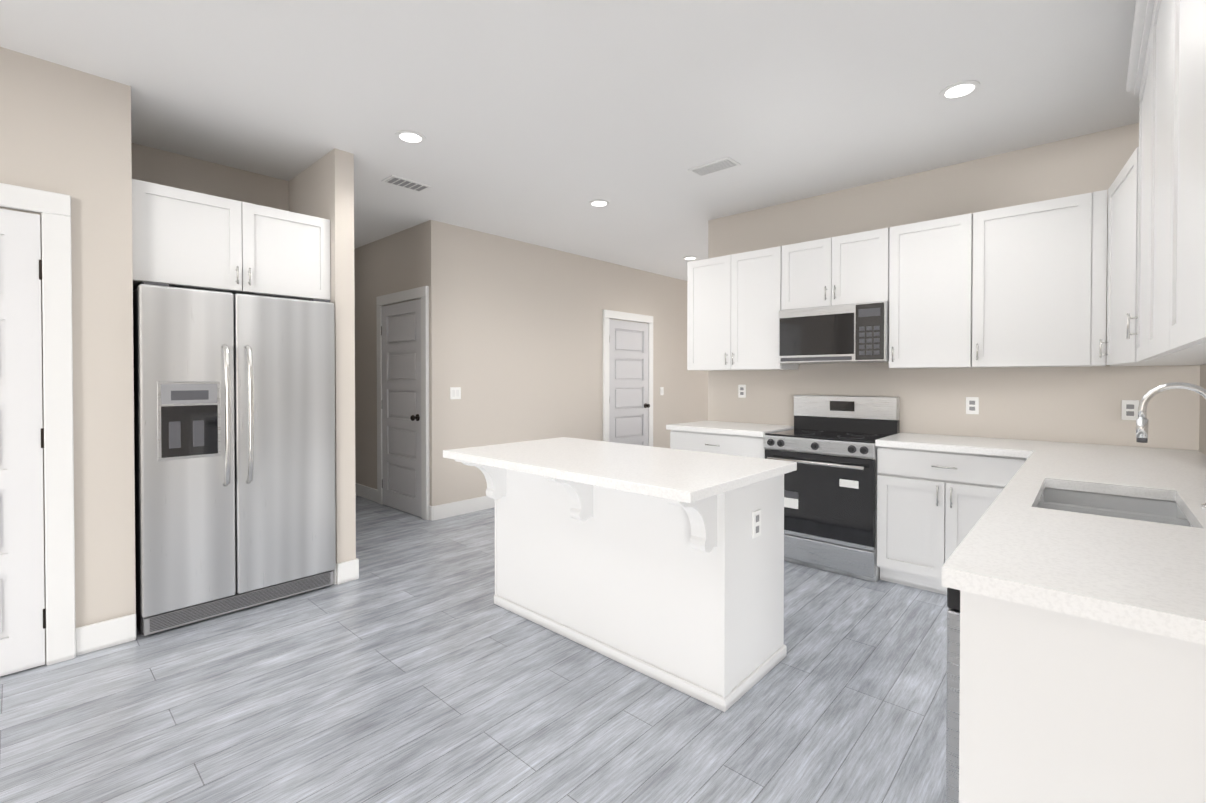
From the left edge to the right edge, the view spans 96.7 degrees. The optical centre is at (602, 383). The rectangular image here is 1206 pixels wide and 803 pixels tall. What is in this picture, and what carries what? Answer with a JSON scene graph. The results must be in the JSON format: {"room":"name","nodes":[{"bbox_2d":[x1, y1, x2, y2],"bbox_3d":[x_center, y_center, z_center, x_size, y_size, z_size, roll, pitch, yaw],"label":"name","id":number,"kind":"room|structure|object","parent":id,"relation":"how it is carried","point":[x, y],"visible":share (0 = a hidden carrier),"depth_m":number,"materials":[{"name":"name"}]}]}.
{"room":"kitchen","nodes":[
{"label":"kitchen","id":0,"kind":"room"},
{"bbox_2d":[0,47,135,663],"bbox_3d":[-4.638,-0.100,2.777,3.450,2.790,2.950,1,1,42],"label":"wall","id":1,"kind":"structure","parent":0,"point":[65,130],"depth_m":2.60,"materials":[{"name":"beige paint"}]},
{"bbox_2d":[0,209,45,676],"bbox_3d":[-2.820,0.263,2.142,0.095,2.062,0.816,1,1,42],"label":"closet door","id":2,"kind":"structure","parent":1,"relation":"in","point":[22,622],"depth_m":2.41,"materials":[{"name":"white wood"}]},
{"bbox_2d":[0,183,75,665],"bbox_3d":[-2.845,0.211,2.161,0.034,2.182,1.010,1,1,42],"label":"door frame","id":3,"kind":"structure","parent":1,"relation":"attached to","point":[53,209],"depth_m":2.48,"materials":[{"name":"white wood"}]},
{"bbox_2d":[75,613,135,655],"bbox_3d":[-2.438,1.230,2.633,0.015,0.135,0.220,1,1,42],"label":"baseboard","id":4,"kind":"structure","parent":1,"relation":"attached to","point":[93,637],"depth_m":2.62,"materials":[{"name":"white wood"}]},
{"bbox_2d":[131,143,288,210],"bbox_3d":[-3.588,-0.119,4.560,2.600,2.790,1.100,1,1,42],"label":"wall","id":5,"kind":"structure","parent":0,"point":[161,167],"depth_m":3.62,"materials":[{"name":"beige paint"}]},
{"bbox_2d":[132,179,329,299],"bbox_3d":[-2.366,-0.801,3.357,0.809,0.520,0.976,1,1,42],"label":"upper cabinet","id":6,"kind":"object","parent":5,"relation":"attached to","point":[183,238],"visible":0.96,"depth_m":3.06,"materials":[{"name":"white wood"}]},
{"bbox_2d":[289,148,355,563],"bbox_3d":[-1.983,-0.110,3.760,0.850,2.790,0.120,1,1,42],"label":"wall","id":7,"kind":"structure","parent":0,"point":[323,187],"depth_m":3.48,"materials":[{"name":"beige paint"}]},
{"bbox_2d":[333,564,336,584],"bbox_3d":[-2.028,1.218,3.724,0.850,0.135,0.015,1,1,42],"label":"baseboard","id":8,"kind":"structure","parent":7,"relation":"attached to","point":[335,576],"depth_m":3.44,"materials":[{"name":"white wood"}]},
{"bbox_2d":[337,559,358,584],"bbox_3d":[-1.658,1.220,3.488,0.015,0.135,0.135,1,1,42],"label":"baseboard","id":9,"kind":"structure","parent":7,"relation":"attached to","point":[347,571],"depth_m":3.48,"materials":[{"name":"white wood"}]},
{"bbox_2d":[354,223,422,488],"bbox_3d":[-2.518,-0.133,5.919,2.350,2.790,0.150,1,1,42],"label":"wall","id":10,"kind":"structure","parent":0,"point":[392,263],"depth_m":5.80,"materials":[{"name":"beige paint"}]},
{"bbox_2d":[355,483,376,501],"bbox_3d":[-2.906,1.192,6.175,1.450,0.135,0.015,1,1,42],"label":"baseboard","id":11,"kind":"structure","parent":10,"relation":"attached to","point":[366,492],"depth_m":5.88,"materials":[{"name":"white wood"}]},
{"bbox_2d":[381,299,420,516],"bbox_3d":[-2.028,0.229,5.307,0.816,2.062,0.095,1,1,42],"label":"hall door","id":12,"kind":"structure","parent":10,"relation":"in","point":[401,403],"depth_m":5.32,"materials":[{"name":"white wood"}]},
{"bbox_2d":[376,286,429,519],"bbox_3d":[-2.003,0.177,5.329,1.010,2.182,0.034,1,1,42],"label":"door frame","id":13,"kind":"structure","parent":10,"relation":"attached to","point":[422,293],"depth_m":5.03,"materials":[{"name":"white wood"}]},
{"bbox_2d":[0,495,948,802],"bbox_3d":[-0.445,1.308,4.416,7.760,0.060,11.300,1,1,42],"label":"floor","id":14,"kind":"structure","parent":0,"point":[412,663],"depth_m":2.16,"materials":[{"name":"grey wood"}]},
{"bbox_2d":[133,281,335,635],"bbox_3d":[-2.294,0.382,3.304,0.942,1.815,0.940,1,1,42],"label":"refrigerator","id":15,"kind":"object","parent":14,"relation":"on","point":[234,437],"visible":1,"depth_m":2.97,"materials":[{"name":"grey metal"}]},
{"bbox_2d":[457,461,786,711],"bbox_3d":[0.024,0.851,2.743,1.524,0.890,0.857,1,1,42],"label":"kitchen island","id":16,"kind":"object","parent":14,"relation":"on","point":[663,565],"depth_m":2.42,"materials":[{"name":"white wood"}]},
{"bbox_2d":[443,437,796,504],"bbox_3d":[0.018,0.386,2.732,1.600,0.040,0.910,1,1,42],"label":"island countertop","id":17,"kind":"structure","parent":16,"relation":"on","point":[686,477],"depth_m":2.45,"materials":[{"name":"white stone"}]},
{"bbox_2d":[670,430,765,458],"bbox_3d":[1.079,0.832,4.480,0.858,0.890,0.641,1,1,42],"label":"base cabinet","id":18,"kind":"object","parent":14,"relation":"on","point":[741,445],"visible":0.25,"depth_m":4.24,"materials":[{"name":"white wood"}]},
{"bbox_2d":[666,420,793,436],"bbox_3d":[1.072,0.367,4.483,0.878,0.040,0.638,1,1,42],"label":"countertop","id":19,"kind":"structure","parent":18,"relation":"on","point":[742,429],"depth_m":4.34,"materials":[{"name":"white stone"}]},
{"bbox_2d":[764,395,899,581],"bbox_3d":[1.647,0.689,3.898,0.756,1.190,0.657,1,1,42],"label":"range","id":20,"kind":"object","parent":14,"relation":"on","point":[827,444],"visible":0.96,"depth_m":3.71,"materials":[{"name":"silver metal"}]},
{"bbox_2d":[877,446,1027,594],"bbox_3d":[2.279,0.844,3.385,0.863,0.890,0.641,1,1,42],"label":"base cabinet","id":21,"kind":"object","parent":14,"relation":"on","point":[933,507],"visible":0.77,"depth_m":3.28,"materials":[{"name":"white wood"}]},
{"bbox_2d":[875,432,1038,456],"bbox_3d":[2.250,0.379,3.409,0.780,0.040,0.638,1,1,42],"label":"countertop","id":22,"kind":"structure","parent":21,"relation":"on","point":[947,443],"depth_m":3.29,"materials":[{"name":"white stone"}]},
{"bbox_2d":[946,588,1205,802],"bbox_3d":[1.782,0.861,1.811,0.661,0.890,2.418,1,1,42],"label":"base cabinet","id":23,"kind":"object","parent":14,"relation":"on","point":[1045,706],"visible":0.56,"depth_m":1.00,"materials":[{"name":"white wood"}]},
{"bbox_2d":[942,441,1205,644],"bbox_3d":[1.980,0.393,2.025,0.663,0.040,3.048,1,1,42],"label":"countertop","id":24,"kind":"structure","parent":23,"relation":"on","point":[1017,545],"depth_m":1.25,"materials":[{"name":"white stone"}]},
{"bbox_2d":[1037,488,1191,526],"bbox_3d":[1.668,0.513,1.770,0.383,0.194,0.698,1,1,42],"label":"sink","id":25,"kind":"object","parent":24,"relation":"in","point":[1151,510],"depth_m":1.94,"materials":[{"name":"silver metal"}]},
{"bbox_2d":[1136,382,1205,509],"bbox_3d":[1.771,0.186,1.640,0.198,0.382,0.094,1,1,42],"label":"faucet","id":26,"kind":"object","parent":24,"relation":"on","point":[1142,428],"visible":1,"depth_m":1.70,"materials":[{"name":"silver metal"}]},
{"bbox_2d":[423,220,707,505],"bbox_3d":[0.326,-0.147,7.182,0.150,2.790,5.850,1,1,42],"label":"wall","id":27,"kind":"structure","parent":0,"point":[515,340],"depth_m":5.79,"materials":[{"name":"beige paint"}]},
{"bbox_2d":[429,506,432,520],"bbox_3d":[-1.604,1.204,4.988,0.055,0.135,0.015,1,1,42],"label":"baseboard","id":28,"kind":"structure","parent":27,"relation":"attached to","point":[430,513],"depth_m":4.97,"materials":[{"name":"white wood"}]},
{"bbox_2d":[450,387,460,398],"bbox_3d":[-1.417,0.090,5.155,0.008,0.116,0.115,1,1,42],"label":"light switch","id":29,"kind":"object","parent":27,"relation":"attached to","point":[455,392],"visible":1,"depth_m":5.15,"materials":[{"name":"white plastic"}]},
{"bbox_2d":[432,496,494,520],"bbox_3d":[-0.792,1.195,5.848,0.015,0.135,2.350,1,1,42],"label":"baseboard","id":30,"kind":"structure","parent":27,"relation":"attached to","point":[446,510],"depth_m":5.21,"materials":[{"name":"white wood"}]},
{"bbox_2d":[603,309,652,446],"bbox_3d":[0.347,0.159,7.072,0.034,2.182,1.010,1,1,42],"label":"door frame","id":31,"kind":"structure","parent":27,"relation":"attached to","point":[610,314],"depth_m":6.84,"materials":[{"name":"white wood"}]},
{"bbox_2d":[609,319,649,445],"bbox_3d":[0.369,0.211,7.048,0.095,2.062,0.816,1,1,42],"label":"door","id":32,"kind":"structure","parent":27,"relation":"in","point":[629,405],"depth_m":7.06,"materials":[{"name":"grey wood"}]},
{"bbox_2d":[660,387,663,394],"bbox_3d":[0.840,0.104,7.630,0.008,0.116,0.075,1,1,42],"label":"light switch","id":33,"kind":"object","parent":27,"relation":"attached to","point":[661,390],"visible":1,"depth_m":7.63,"materials":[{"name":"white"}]},
{"bbox_2d":[0,0,1138,280],"bbox_3d":[-0.445,-1.562,4.385,7.760,0.100,11.300,1,1,42],"label":"ceiling","id":34,"kind":"structure","parent":0,"point":[540,122],"depth_m":2.76,"materials":[{"name":"white paint"}]},
{"bbox_2d":[381,175,431,191],"bbox_3d":[-1.472,-1.502,4.030,0.170,0.011,0.320,1,1,42],"label":"ceiling vent","id":35,"kind":"object","parent":34,"relation":"in","point":[405,183],"visible":1,"depth_m":4.01,"materials":[{"name":"white metal"}]},
{"bbox_2d":[395,130,425,143],"bbox_3d":[-1.167,-1.496,3.252,0.176,0.008,0.176,1,1,42],"label":"recessed light","id":36,"kind":"object","parent":34,"relation":"in","point":[409,136],"visible":1,"depth_m":3.25,"materials":[{"name":"white plastic"}]},
{"bbox_2d":[589,200,609,206],"bbox_3d":[-0.031,-1.509,4.483,0.176,0.008,0.176,1,1,42],"label":"recessed light","id":37,"kind":"object","parent":34,"relation":"in","point":[598,203],"visible":0.94,"depth_m":4.47,"materials":[{"name":"white plastic"}]},
{"bbox_2d":[683,256,697,259],"bbox_3d":[1.063,-1.530,6.529,0.176,0.008,0.176,1,1,42],"label":"recessed light","id":38,"kind":"object","parent":34,"relation":"in","point":[690,258],"visible":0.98,"depth_m":6.53,"materials":[{"name":"white plastic"}]},
{"bbox_2d":[688,157,740,176],"bbox_3d":[0.769,-1.499,3.713,0.320,0.011,0.170,1,1,42],"label":"ceiling vent","id":39,"kind":"object","parent":34,"relation":"in","point":[715,166],"visible":0.98,"depth_m":3.70,"materials":[{"name":"white metal"}]},
{"bbox_2d":[939,80,980,99],"bbox_3d":[1.810,-1.490,2.722,0.176,0.008,0.176,1,1,42],"label":"recessed light","id":40,"kind":"object","parent":34,"relation":"in","point":[961,89],"visible":1,"depth_m":2.71,"materials":[{"name":"white plastic"}]},
{"bbox_2d":[708,123,1199,450],"bbox_3d":[2.164,-0.113,4.011,3.080,2.790,0.140,1,1,42],"label":"wall","id":41,"kind":"structure","parent":0,"point":[1071,404],"depth_m":3.60,"materials":[{"name":"beige paint"}]},
{"bbox_2d":[738,385,745,397],"bbox_3d":[1.235,0.064,4.760,0.072,0.116,0.008,1,1,42],"label":"electrical outlet","id":42,"kind":"object","parent":41,"relation":"attached to","point":[741,391],"visible":1,"depth_m":4.76,"materials":[{"name":"white plastic"}]},
{"bbox_2d":[687,246,798,370],"bbox_3d":[1.166,-0.596,4.561,0.858,0.955,0.381,1,1,42],"label":"upper cabinet","id":43,"kind":"object","parent":41,"relation":"attached to","point":[733,304],"visible":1,"depth_m":4.42,"materials":[{"name":"white wood"}]},
{"bbox_2d":[781,228,889,309],"bbox_3d":[1.766,-0.819,4.012,0.756,0.498,0.381,1,1,42],"label":"upper cabinet","id":44,"kind":"object","parent":41,"relation":"attached to","point":[846,269],"visible":0.88,"depth_m":3.87,"materials":[{"name":"white wood"}]},
{"bbox_2d":[778,301,888,363],"bbox_3d":[1.757,-0.362,4.008,0.756,0.408,0.406,1,1,42],"label":"microwave","id":45,"kind":"object","parent":44,"relation":"attached to","point":[847,333],"visible":0.94,"depth_m":3.83,"materials":[{"name":"silver metal"}]},
{"bbox_2d":[889,213,977,368],"bbox_3d":[2.220,-0.586,3.600,0.466,0.955,0.381,1,1,42],"label":"upper cabinet","id":46,"kind":"object","parent":41,"relation":"attached to","point":[930,288],"visible":1,"depth_m":3.48,"materials":[{"name":"white wood"}]},
{"bbox_2d":[966,397,978,413],"bbox_3d":[2.491,0.146,3.615,0.072,0.116,0.008,1,1,42],"label":"electrical outlet","id":47,"kind":"object","parent":41,"relation":"attached to","point":[972,405],"visible":1,"depth_m":3.61,"materials":[{"name":"white plastic"}]},
{"bbox_2d":[972,190,1106,367],"bbox_3d":[2.620,-0.582,3.236,0.608,0.955,0.381,1,1,42],"label":"upper cabinet","id":48,"kind":"object","parent":41,"relation":"attached to","point":[1039,283],"visible":1,"depth_m":3.11,"materials":[{"name":"white wood"}]},
{"bbox_2d":[1121,400,1138,419],"bbox_3d":[3.053,0.152,3.103,0.072,0.116,0.008,1,1,42],"label":"electrical outlet","id":49,"kind":"object","parent":41,"relation":"attached to","point":[1129,409],"visible":0.83,"depth_m":3.10,"materials":[{"name":"white plastic"}]},
{"bbox_2d":[1199,365,1205,454],"bbox_3d":[2.367,-0.089,1.837,0.150,2.790,11.300,1,1,42],"label":"wall","id":50,"kind":"structure","parent":0,"point":[1202,431],"depth_m":2.84,"materials":[{"name":"beige paint"}]},
{"bbox_2d":[1130,20,1145,361],"bbox_3d":[2.223,-0.699,2.001,0.288,1.214,0.738,1,1,42],"label":"upper cabinet","id":51,"kind":"object","parent":50,"relation":"attached to","point":[1141,51],"depth_m":2.32,"materials":[{"name":"white wood"}]},
{"bbox_2d":[1099,147,1205,365],"bbox_3d":[2.768,-0.576,2.685,0.404,0.955,0.995,1,1,42],"label":"upper cabinet","id":52,"kind":"object","parent":50,"relation":"attached to","point":[1122,262],"visible":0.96,"depth_m":2.62,"materials":[{"name":"white wood"}]},
{"bbox_2d":[1142,0,1205,361],"bbox_3d":[1.786,-0.694,1.521,0.288,1.214,0.800,1,1,42],"label":"upper cabinet","id":53,"kind":"object","parent":50,"relation":"attached to","point":[1152,70],"depth_m":1.84,"materials":[{"name":"white wood"}]},
{"bbox_2d":[1158,0,1205,355],"bbox_3d":[1.352,-0.689,1.045,0.288,1.214,0.730,1,1,42],"label":"upper cabinet","id":54,"kind":"object","parent":50,"relation":"attached to","point":[1166,79],"depth_m":1.25,"materials":[{"name":"white wood"}]}
]}

